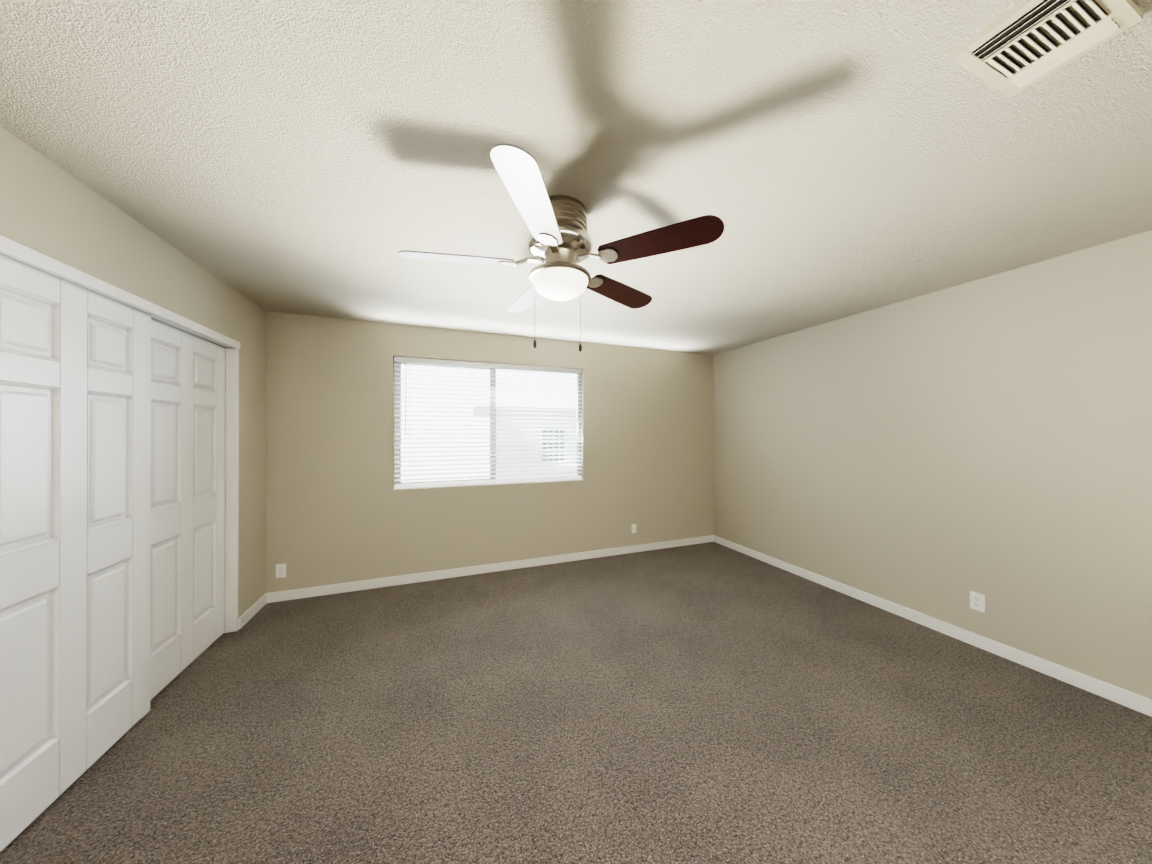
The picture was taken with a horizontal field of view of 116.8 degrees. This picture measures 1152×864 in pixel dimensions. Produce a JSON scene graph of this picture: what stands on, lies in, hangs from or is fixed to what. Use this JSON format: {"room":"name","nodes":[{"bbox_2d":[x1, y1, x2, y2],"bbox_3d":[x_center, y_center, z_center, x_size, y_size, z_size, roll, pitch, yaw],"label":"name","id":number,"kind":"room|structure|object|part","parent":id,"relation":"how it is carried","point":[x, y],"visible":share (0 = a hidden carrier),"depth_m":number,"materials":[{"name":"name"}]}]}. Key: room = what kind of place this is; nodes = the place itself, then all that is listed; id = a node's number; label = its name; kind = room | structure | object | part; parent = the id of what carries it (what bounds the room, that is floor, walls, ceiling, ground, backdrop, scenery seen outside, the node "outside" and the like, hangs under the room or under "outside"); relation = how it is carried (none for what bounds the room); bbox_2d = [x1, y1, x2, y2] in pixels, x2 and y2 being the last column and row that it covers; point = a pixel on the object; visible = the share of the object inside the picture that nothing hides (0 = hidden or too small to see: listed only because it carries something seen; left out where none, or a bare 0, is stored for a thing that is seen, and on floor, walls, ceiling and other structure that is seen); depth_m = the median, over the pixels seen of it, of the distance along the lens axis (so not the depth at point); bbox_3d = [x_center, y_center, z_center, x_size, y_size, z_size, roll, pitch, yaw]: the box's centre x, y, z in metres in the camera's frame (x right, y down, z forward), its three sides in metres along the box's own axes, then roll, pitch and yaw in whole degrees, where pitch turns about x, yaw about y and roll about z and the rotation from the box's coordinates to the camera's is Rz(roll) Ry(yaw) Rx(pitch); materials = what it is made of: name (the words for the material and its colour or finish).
{"room":"empty bedroom","nodes":[
{"label":"empty bedroom","id":0,"kind":"room"},
{"bbox_2d":[0,126,265,617],"bbox_3d":[-1.784,0.204,0.631,0.150,2.440,4.930,0,0,-21],"label":"wall","id":1,"kind":"structure","parent":0,"point":[49,208],"depth_m":1.78,"materials":[{"name":"beige paint"}]},
{"bbox_2d":[0,253,150,851],"bbox_3d":[-2.039,0.405,1.422,0.035,2.016,0.810,0,0,-21],"label":"closet door","id":2,"kind":"structure","parent":1,"relation":"in","point":[75,494],"depth_m":1.40,"materials":[{"name":"white paint"}]},
{"bbox_2d":[0,235,239,632],"bbox_3d":[-2.211,0.389,1.770,0.161,2.074,1.627,0,0,-21],"label":"trim","id":3,"kind":"structure","parent":1,"relation":"attached to","point":[24,254],"depth_m":2.52,"materials":[{"name":"white paint"}]},
{"bbox_2d":[150,318,225,699],"bbox_3d":[-2.358,0.407,2.128,0.035,2.016,0.810,0,0,-21],"label":"closet door","id":4,"kind":"structure","parent":1,"relation":"in","point":[188,415],"depth_m":2.12,"materials":[{"name":"white paint"}]},
{"bbox_2d":[238,593,266,628],"bbox_3d":[-2.507,1.385,2.753,0.013,0.085,0.419,0,0,-21],"label":"baseboard","id":5,"kind":"structure","parent":1,"relation":"attached to","point":[244,618],"depth_m":2.71,"materials":[{"name":"white paint"}]},
{"bbox_2d":[266,311,713,592],"bbox_3d":[-0.423,0.210,3.869,5.000,2.440,0.150,0,0,-21],"label":"wall","id":6,"kind":"structure","parent":0,"point":[329,443],"depth_m":3.46,"materials":[{"name":"beige paint"}]},
{"bbox_2d":[276,563,285,577],"bbox_3d":[-2.493,1.173,2.993,0.070,0.115,0.008,0,0,-21],"label":"electrical outlet","id":7,"kind":"object","parent":6,"relation":"attached to","point":[280,570],"visible":1,"depth_m":2.99,"materials":[{"name":"white plastic"}]},
{"bbox_2d":[394,356,581,488],"bbox_3d":[-0.835,-0.083,3.699,1.910,1.255,0.114,0,0,-21],"label":"window","id":8,"kind":"structure","parent":6,"relation":"in","point":[441,363],"depth_m":3.63,"materials":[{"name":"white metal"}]},
{"bbox_2d":[405,363,405,435],"bbox_3d":[-1.603,-0.306,3.337,0.008,0.690,0.012,0,0,-21],"label":"blind cord","id":9,"kind":"object","parent":8,"relation":"hanging from","point":[405,363],"depth_m":3.33,"materials":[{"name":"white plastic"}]},
{"bbox_2d":[569,374,569,475],"bbox_3d":[-0.074,-0.070,3.990,0.002,1.170,0.002,0,0,-21],"label":"blind cord","id":10,"kind":"object","parent":8,"relation":"hanging from","point":[569,374],"depth_m":3.99,"materials":[{"name":"white plastic"}]},
{"bbox_2d":[393,479,582,489],"bbox_3d":[-0.824,0.538,3.670,1.908,0.012,0.074,0,0,-21],"label":"window ledge","id":11,"kind":"object","parent":6,"relation":"on","point":[486,484],"visible":0.77,"depth_m":3.59,"materials":[{"name":"white paint"}]},
{"bbox_2d":[265,535,713,602],"bbox_3d":[-0.394,1.387,3.790,4.700,0.085,0.013,0,0,-21],"label":"baseboard","id":12,"kind":"structure","parent":6,"relation":"attached to","point":[286,595],"depth_m":3.52,"materials":[{"name":"white paint"}]},
{"bbox_2d":[632,524,635,532],"bbox_3d":[0.690,1.145,4.205,0.063,0.104,0.011,0,0,-21],"label":"outlet","id":13,"kind":"object","parent":6,"relation":"attached to","point":[633,528],"visible":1,"depth_m":4.20,"materials":[{"name":"white plastic"}]},
{"bbox_2d":[0,542,1151,863],"bbox_3d":[0.132,1.475,1.359,5.750,0.100,5.230,0,0,-21],"label":"floor","id":14,"kind":"structure","parent":0,"point":[710,702],"depth_m":1.64,"materials":[{"name":"carpet"}]},
{"bbox_2d":[0,0,1151,354],"bbox_3d":[0.132,-1.075,1.364,5.750,0.120,5.230,0,0,-21],"label":"ceiling","id":15,"kind":"structure","parent":0,"point":[826,160],"depth_m":1.25,"materials":[{"name":"beige paint"}]},
{"bbox_2d":[398,144,723,351],"bbox_3d":[-0.106,-0.699,1.663,1.332,0.631,1.312,0,0,-21],"label":"ceiling fan","id":16,"kind":"object","parent":15,"relation":"hanging from","point":[560,244],"visible":1,"depth_m":1.51,"materials":[{"name":"silver metal"}]},
{"bbox_3d":[-0.517,-0.764,1.566,0.494,0.037,0.212,0,0,-21],"label":"blade","id":17,"kind":"part","parent":16,"relation":"part of","materials":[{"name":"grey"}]},
{"bbox_3d":[-0.280,-0.764,2.034,0.170,0.037,0.496,0,0,-21],"label":"blade","id":18,"kind":"part","parent":16,"relation":"part of","materials":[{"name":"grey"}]},
{"bbox_3d":[-0.143,-0.765,1.192,0.325,0.037,0.459,0,0,-21],"label":"blade","id":19,"kind":"part","parent":16,"relation":"part of","materials":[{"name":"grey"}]},
{"bbox_3d":[-0.082,-0.578,1.651,0.226,0.317,0.025,0,0,-21],"label":"chain","id":20,"kind":"part","parent":16,"relation":"part of","materials":[{"name":"grey"}]},
{"bbox_3d":[-0.073,-0.659,1.633,0.258,0.085,0.258,0,0,-21],"label":"globe","id":21,"kind":"part","parent":16,"relation":"part of","materials":[{"name":"white glass"}]},
{"bbox_3d":[0.243,-0.764,1.949,0.475,0.037,0.290,0,0,-21],"label":"blade","id":22,"kind":"part","parent":16,"relation":"part of","materials":[{"name":"brown wood"}]},
{"bbox_3d":[0.324,-0.765,1.430,0.388,0.037,0.414,0,0,-21],"label":"blade","id":23,"kind":"part","parent":16,"relation":"part of","materials":[{"name":"brown wood"}]},
{"bbox_2d":[952,0,1142,97],"bbox_3d":[1.190,-1.004,0.903,0.310,0.024,0.215,0,0,-21],"label":"ceiling vent","id":24,"kind":"object","parent":15,"relation":"in","point":[1020,47],"visible":1,"depth_m":0.90,"materials":[{"name":"beige metal"}]},
{"bbox_2d":[713,230,1151,698],"bbox_3d":[2.775,0.207,2.289,0.150,2.440,5.080,0,0,-21],"label":"wall","id":25,"kind":"structure","parent":0,"point":[941,454],"depth_m":2.35,"materials":[{"name":"beige paint"}]},
{"bbox_2d":[714,535,1151,716],"bbox_3d":[2.674,1.384,2.322,0.013,0.085,4.917,0,0,-21],"label":"baseboard","id":26,"kind":"structure","parent":25,"relation":"attached to","point":[1128,699],"depth_m":2.34,"materials":[{"name":"white paint"}]},
{"bbox_2d":[970,591,984,612],"bbox_3d":[2.665,1.127,2.353,0.008,0.115,0.070,0,0,-21],"label":"outlet","id":27,"kind":"object","parent":25,"relation":"attached to","point":[977,601],"visible":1,"depth_m":2.35,"materials":[{"name":"white plastic"}]},
{"label":"outside","id":28,"kind":"structure","parent":0,"visible":0},
{"bbox_2d":[401,364,575,481],"bbox_3d":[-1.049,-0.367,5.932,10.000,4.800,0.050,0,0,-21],"label":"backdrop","id":29,"kind":"structure","parent":28,"point":[506,387],"depth_m":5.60,"materials":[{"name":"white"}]},
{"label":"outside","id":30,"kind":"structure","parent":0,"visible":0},
{"bbox_2d":[473,406,575,478],"bbox_3d":[0.183,0.836,4.875,3.050,2.290,0.300,0,0,-21],"label":"neighbouring house","id":31,"kind":"structure","parent":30,"point":[556,411],"depth_m":4.66,"materials":[{"name":"paint"}]}
]}

